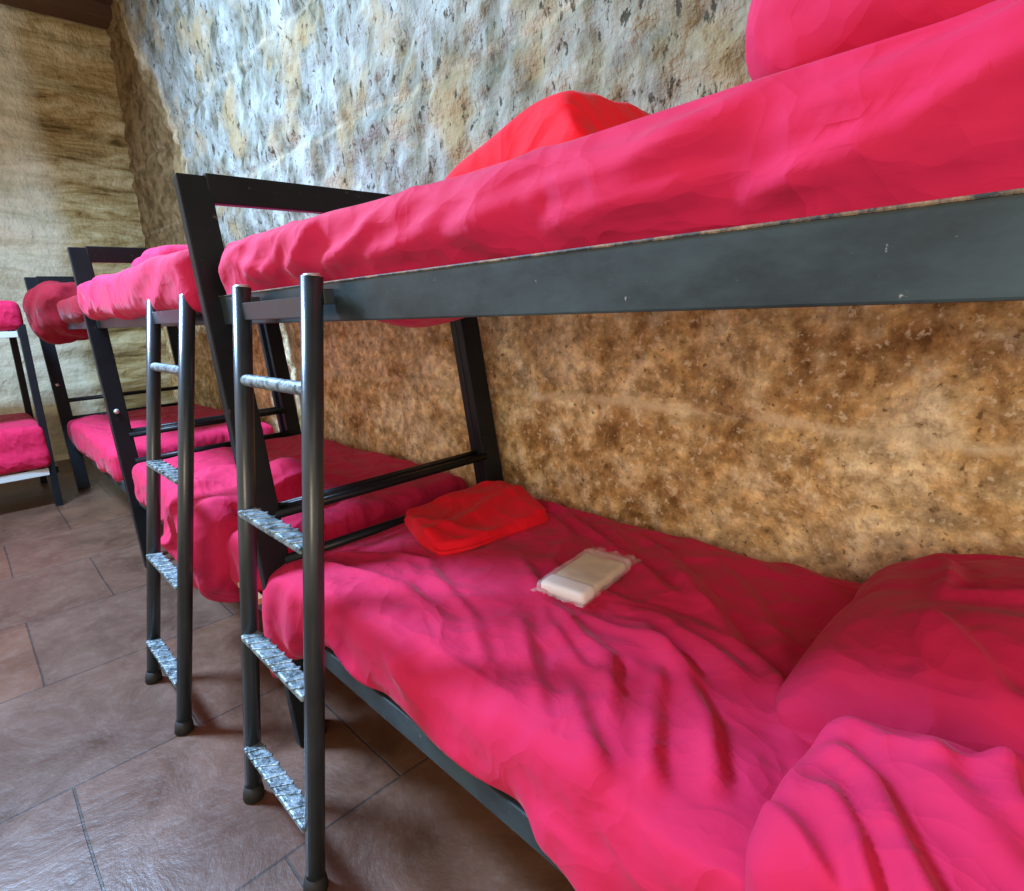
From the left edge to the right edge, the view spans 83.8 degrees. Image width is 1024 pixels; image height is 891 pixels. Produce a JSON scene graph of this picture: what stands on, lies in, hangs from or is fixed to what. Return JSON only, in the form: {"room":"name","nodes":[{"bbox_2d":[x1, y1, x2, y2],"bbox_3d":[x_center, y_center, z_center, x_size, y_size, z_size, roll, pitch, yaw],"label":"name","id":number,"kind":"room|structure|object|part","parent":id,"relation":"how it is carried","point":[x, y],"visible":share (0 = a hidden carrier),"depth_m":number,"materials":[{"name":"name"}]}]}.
{"room":"dormitory","nodes":[
{"label":"dormitory","id":0,"kind":"room"},
{"bbox_2d":[0,3,173,460],"bbox_3d":[-5.049,-1.698,4.614,3.850,4.100,0.102,-15,19,-43],"label":"wall","id":1,"kind":"structure","parent":0,"point":[66,178],"depth_m":5.31,"materials":[{"name":"stone"}]},
{"bbox_2d":[0,0,111,29],"bbox_3d":[-5.043,-3.622,4.011,3.800,0.200,0.240,-15,19,-42],"label":"trim","id":2,"kind":"structure","parent":1,"relation":"attached to","point":[88,12],"depth_m":5.04,"materials":[{"name":"brown wood"}]},
{"bbox_2d":[92,0,112,4],"bbox_3d":[-2.115,-3.128,1.125,4.100,0.100,9.200,-15,19,-42],"label":"ceiling","id":3,"kind":"structure","parent":0,"point":[108,2],"depth_m":5.10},
{"bbox_2d":[0,457,574,890],"bbox_3d":[-1.929,0.930,2.110,4.100,0.100,9.200,-15,19,-42],"label":"floor","id":4,"kind":"structure","parent":0,"point":[99,791],"depth_m":1.68,"materials":[{"name":"tile"}]},
{"bbox_2d":[0,324,63,505],"bbox_3d":[-4.345,-0.069,3.710,2.005,1.301,0.950,-15,19,-42],"label":"bunk bed","id":5,"kind":"object","parent":4,"relation":"on","point":[52,469],"visible":0.76,"depth_m":4.05,"materials":[{"name":"black paint"}]},
{"bbox_3d":[-4.045,-0.573,3.246,1.900,0.040,0.020,-15,19,-42],"label":"rail","id":6,"kind":"part","parent":5,"relation":"part of","materials":[{"name":"grey metal"}]},
{"bbox_2d":[0,300,23,330],"bbox_3d":[-4.329,-0.766,3.565,1.900,0.208,0.948,-15,19,-42],"label":"mattress","id":7,"kind":"object","parent":5,"relation":"on","point":[11,318],"visible":0.93,"depth_m":3.83,"materials":[{"name":"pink fabric"}]},
{"bbox_2d":[0,413,50,474],"bbox_3d":[-4.288,0.122,3.758,1.870,0.328,0.964,-15,19,-42],"label":"mattress","id":8,"kind":"object","parent":5,"relation":"on","point":[23,446],"visible":0.95,"depth_m":3.98,"materials":[{"name":"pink fabric"}]},
{"bbox_3d":[-4.002,0.369,3.475,1.900,0.050,0.020,-15,19,-42],"label":"rail","id":9,"kind":"part","parent":5,"relation":"part of","materials":[{"name":"grey metal"}]},
{"bbox_3d":[-3.971,-0.320,4.675,0.075,1.301,0.050,-15,19,-42],"label":"post","id":10,"kind":"part","parent":5,"relation":"part of","materials":[{"name":"black metal"}]},
{"bbox_2d":[24,276,285,491],"bbox_3d":[-2.543,-0.424,4.075,0.975,1.661,2.360,-15,19,-42],"label":"bunk bed","id":11,"kind":"object","parent":4,"relation":"on","point":[62,401],"visible":0.12,"depth_m":4.49,"materials":[{"name":"black paint"}]},
{"bbox_3d":[-3.581,-0.475,4.499,0.085,1.654,0.300,-15,19,-42],"label":"post","id":12,"kind":"part","parent":11,"relation":"part of","materials":[{"name":"black metal"}]},
{"bbox_2d":[57,295,83,323],"bbox_3d":[-2.666,-0.955,4.026,0.933,0.172,1.839,-15,19,-42],"label":"mattress","id":13,"kind":"object","parent":11,"relation":"on","point":[69,309],"visible":0.05,"depth_m":3.21,"materials":[{"name":"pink fabric"}]},
{"bbox_2d":[23,281,88,344],"bbox_3d":[-2.928,-0.883,3.774,0.441,0.418,0.624,-15,19,-42],"label":"blanket","id":14,"kind":"object","parent":13,"relation":"on","point":[40,302],"visible":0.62,"depth_m":3.59,"materials":[{"name":"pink fabric"}]},
{"bbox_3d":[-2.909,-0.801,3.735,0.056,0.078,2.048,-15,19,-42],"label":"rail","id":15,"kind":"part","parent":11,"relation":"part of","materials":[{"name":"grey metal"}]},
{"bbox_3d":[-2.834,0.112,3.889,0.020,0.060,1.908,-15,19,-42],"label":"rail","id":16,"kind":"part","parent":11,"relation":"part of","materials":[{"name":"black metal"}]},
{"bbox_3d":[-3.235,-0.436,4.801,0.835,0.027,0.028,-15,19,-42],"label":"rail","id":17,"kind":"part","parent":11,"relation":"part of","materials":[{"name":"black metal"}]},
{"bbox_3d":[-3.266,-0.446,4.832,0.835,0.020,0.020,-15,19,-42],"label":"rail","id":18,"kind":"part","parent":11,"relation":"part of","materials":[{"name":"black metal"}]},
{"bbox_3d":[-3.213,-0.297,4.819,0.835,0.035,0.036,-15,19,-42],"label":"rail","id":19,"kind":"part","parent":11,"relation":"part of","materials":[{"name":"black metal"}]},
{"bbox_2d":[67,404,274,481],"bbox_3d":[-2.528,-0.077,4.152,0.950,0.236,1.720,-15,19,-42],"label":"mattress","id":20,"kind":"object","parent":11,"relation":"on","point":[92,436],"visible":0.5,"depth_m":3.73,"materials":[{"name":"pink fabric"}]},
{"bbox_3d":[-2.946,-0.650,5.098,0.085,1.654,0.300,-15,19,-42],"label":"post","id":21,"kind":"part","parent":11,"relation":"part of","materials":[{"name":"black metal"}]},
{"bbox_3d":[-1.795,-0.156,3.375,0.820,0.027,0.028,-15,19,-42],"label":"rail","id":22,"kind":"part","parent":11,"relation":"part of","materials":[{"name":"black metal"}]},
{"bbox_3d":[-1.481,-0.199,3.669,0.060,1.322,0.242,-15,19,-42],"label":"foot post","id":23,"kind":"part","parent":11,"relation":"part of","materials":[{"name":"black metal"}]},
{"bbox_2d":[145,294,201,735],"bbox_3d":[-1.123,0.210,1.870,0.288,1.349,0.428,-15,19,-42],"label":"ladder","id":24,"kind":"object","parent":4,"relation":"on","point":[178,670],"visible":0.95,"depth_m":1.79,"materials":[{"name":"metal"}]},
{"bbox_3d":[-1.256,0.175,1.998,0.266,1.325,0.042,-15,19,-42],"label":"rail","id":25,"kind":"part","parent":24,"relation":"part of","materials":[{"name":"metal"}]},
{"bbox_3d":[-0.993,0.227,1.735,0.266,1.325,0.042,-15,19,-42],"label":"rail","id":26,"kind":"part","parent":24,"relation":"part of","materials":[{"name":"metal"}]},
{"bbox_2d":[67,246,481,610],"bbox_3d":[-1.102,-0.139,2.631,0.975,1.661,2.120,-15,19,-42],"label":"bunk bed","id":27,"kind":"object","parent":4,"relation":"on","point":[81,258],"visible":0.18,"depth_m":2.96,"materials":[{"name":"black paint"}]},
{"bbox_3d":[-2.056,-0.174,2.970,0.085,1.654,0.300,-15,19,-42],"label":"post","id":28,"kind":"part","parent":27,"relation":"part of","materials":[{"name":"black metal"}]},
{"bbox_2d":[77,249,201,320],"bbox_3d":[-1.201,-0.683,2.528,0.966,0.205,1.785,-15,19,-42],"label":"mattress","id":29,"kind":"object","parent":27,"relation":"on","point":[160,279],"visible":0.26,"depth_m":1.92,"materials":[{"name":"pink fabric"}]},
{"bbox_2d":[131,245,224,266],"bbox_3d":[-1.557,-0.915,2.865,0.528,0.137,0.557,-15,19,-42],"label":"pillow","id":30,"kind":"object","parent":29,"relation":"on","point":[166,249],"visible":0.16,"depth_m":2.57,"materials":[{"name":"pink fabric"}]},
{"bbox_3d":[-1.468,-0.516,2.291,0.056,0.078,1.808,-15,19,-42],"label":"rail","id":31,"kind":"part","parent":27,"relation":"part of","materials":[{"name":"black metal"}]},
{"bbox_3d":[-1.393,0.397,2.445,0.020,0.060,1.668,-15,19,-42],"label":"rail","id":32,"kind":"part","parent":27,"relation":"part of","materials":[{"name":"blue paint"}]},
{"bbox_3d":[-1.741,-0.145,3.303,0.835,0.020,0.020,-15,19,-42],"label":"rail","id":33,"kind":"part","parent":27,"relation":"part of","materials":[{"name":"black metal"}]},
{"bbox_3d":[-1.710,-0.135,3.273,0.835,0.027,0.028,-15,19,-42],"label":"rail","id":34,"kind":"part","parent":27,"relation":"part of","materials":[{"name":"black metal"}]},
{"bbox_3d":[-1.689,0.004,3.290,0.835,0.035,0.036,-15,19,-42],"label":"rail","id":35,"kind":"part","parent":27,"relation":"part of","materials":[{"name":"black metal"}]},
{"bbox_3d":[-1.421,-0.349,3.569,0.085,1.654,0.300,-15,19,-42],"label":"post","id":36,"kind":"part","parent":27,"relation":"part of","materials":[{"name":"black metal"}]},
{"bbox_2d":[132,434,466,592],"bbox_3d":[-1.059,0.213,2.679,0.950,0.233,1.580,-15,19,-42],"label":"mattress","id":37,"kind":"object","parent":27,"relation":"on","point":[343,465],"visible":0.41,"depth_m":2.40,"materials":[{"name":"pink fabric"}]},
{"bbox_2d":[161,457,301,602],"bbox_3d":[-1.044,0.308,2.217,0.511,0.526,0.597,-15,19,-42],"label":"blanket","id":38,"kind":"object","parent":37,"relation":"on","point":[215,487],"visible":0.34,"depth_m":1.98,"materials":[{"name":"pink fabric"}]},
{"bbox_3d":[-0.438,0.112,2.015,0.820,0.027,0.028,-15,19,-42],"label":"rail","id":39,"kind":"part","parent":27,"relation":"part of","materials":[{"name":"black metal"}]},
{"bbox_3d":[-0.124,0.069,2.308,0.060,1.322,0.242,-15,19,-42],"label":"foot post","id":40,"kind":"part","parent":27,"relation":"part of","materials":[{"name":"black metal"}]},
{"bbox_2d":[231,273,334,890],"bbox_3d":[-0.542,0.315,1.327,0.231,1.348,0.421,-15,19,-42],"label":"ladder","id":41,"kind":"object","parent":4,"relation":"on","point":[308,812],"visible":1,"depth_m":1.26,"materials":[{"name":"metal"}]},
{"bbox_3d":[-0.672,0.281,1.452,0.210,1.323,0.042,-15,19,-42],"label":"rail","id":42,"kind":"part","parent":41,"relation":"part of","materials":[{"name":"metal"}]},
{"bbox_3d":[-0.415,0.332,1.194,0.210,1.323,0.042,-15,19,-42],"label":"rail","id":43,"kind":"part","parent":41,"relation":"part of","materials":[{"name":"metal"}]},
{"bbox_2d":[173,173,1023,875],"bbox_3d":[0.286,0.135,1.239,0.975,1.661,2.350,-15,19,-42],"label":"bunk bed","id":44,"kind":"object","parent":4,"relation":"on","point":[968,248],"visible":0.54,"depth_m":0.70,"materials":[{"name":"black paint"}]},
{"bbox_3d":[-0.748,0.084,1.659,0.085,1.654,0.300,-15,19,-42],"label":"post","id":45,"kind":"part","parent":44,"relation":"part of","materials":[{"name":"black metal"}]},
{"bbox_3d":[-0.381,0.262,1.979,0.835,0.035,0.036,-15,19,-42],"label":"rail","id":46,"kind":"part","parent":44,"relation":"part of","materials":[{"name":"black metal"}]},
{"bbox_3d":[-0.433,0.113,1.992,0.835,0.020,0.020,-15,19,-42],"label":"rail","id":47,"kind":"part","parent":44,"relation":"part of","materials":[{"name":"black metal"}]},
{"bbox_3d":[-0.402,0.123,1.962,0.835,0.027,0.028,-15,19,-42],"label":"rail","id":48,"kind":"part","parent":44,"relation":"part of","materials":[{"name":"black metal"}]},
{"bbox_3d":[-0.005,0.671,1.053,0.020,0.060,1.898,-15,19,-42],"label":"rail","id":49,"kind":"part","parent":44,"relation":"part of","materials":[{"name":"grey metal"}]},
{"bbox_3d":[-0.113,-0.090,2.258,0.085,1.654,0.300,-15,19,-42],"label":"post","id":50,"kind":"part","parent":44,"relation":"part of","materials":[{"name":"black metal"}]},
{"bbox_2d":[262,499,861,890],"bbox_3d":[0.255,0.553,1.366,0.977,0.456,1.986,-15,19,-42],"label":"mattress","id":51,"kind":"object","parent":44,"relation":"on","point":[640,739],"visible":0.7,"depth_m":1.11,"materials":[{"name":"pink fabric"}]},
{"bbox_2d":[404,480,548,555],"bbox_3d":[-0.120,0.218,1.887,0.507,0.080,0.393,-15,19,-42],"label":"folded blanket","id":52,"kind":"object","parent":51,"relation":"on","point":[483,513],"visible":1,"depth_m":1.82,"materials":[{"name":"red fabric"}]},
{"bbox_2d":[541,553,624,603],"bbox_3d":[0.193,0.320,1.434,0.152,0.041,0.289,9,18,39],"label":"packet","id":53,"kind":"object","parent":51,"relation":"on","point":[580,580],"visible":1,"depth_m":1.39,"materials":[{"name":"beige paper"}]},
{"bbox_2d":[745,716,1023,890],"bbox_3d":[0.550,0.502,0.589,0.344,0.302,0.514,-15,19,-42],"label":"blanket","id":54,"kind":"object","parent":51,"relation":"on","point":[869,806],"visible":1,"depth_m":0.62,"materials":[{"name":"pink fabric"}]},
{"bbox_2d":[776,553,1023,762],"bbox_3d":[0.841,0.361,0.917,0.654,0.271,0.607,-15,19,-42],"label":"pillow","id":55,"kind":"object","parent":51,"relation":"on","point":[933,644],"visible":0.82,"depth_m":0.87,"materials":[{"name":"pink fabric"}]},
{"bbox_2d":[218,0,1023,327],"bbox_3d":[0.213,-0.382,1.154,0.937,0.245,2.005,-15,19,-42],"label":"mattress","id":56,"kind":"object","parent":44,"relation":"on","point":[934,111],"visible":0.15,"depth_m":0.54,"materials":[{"name":"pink fabric"}]},
{"bbox_2d":[444,90,649,179],"bbox_3d":[0.066,-0.560,1.135,0.306,0.159,0.505,-15,19,-42],"label":"folded blanket","id":57,"kind":"object","parent":56,"relation":"on","point":[564,116],"visible":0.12,"depth_m":0.95,"materials":[{"name":"red fabric"}]},
{"bbox_2d":[745,0,995,80],"bbox_3d":[0.635,-0.484,0.585,0.540,0.212,0.625,-15,19,-42],"label":"pillow","id":58,"kind":"object","parent":56,"relation":"on","point":[781,35],"visible":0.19,"depth_m":0.56,"materials":[{"name":"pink fabric"}]},
{"bbox_3d":[-0.079,-0.242,0.899,0.056,0.078,2.038,-15,19,-42],"label":"rail","id":59,"kind":"part","parent":44,"relation":"part of","materials":[{"name":"black metal"}]},
{"bbox_2d":[106,0,1023,583],"bbox_3d":[-0.804,-1.436,2.732,0.220,4.100,8.952,-15,18,-41],"label":"wall","id":60,"kind":"structure","parent":0,"point":[849,443],"depth_m":1.87,"materials":[{"name":"stone"}]}
]}

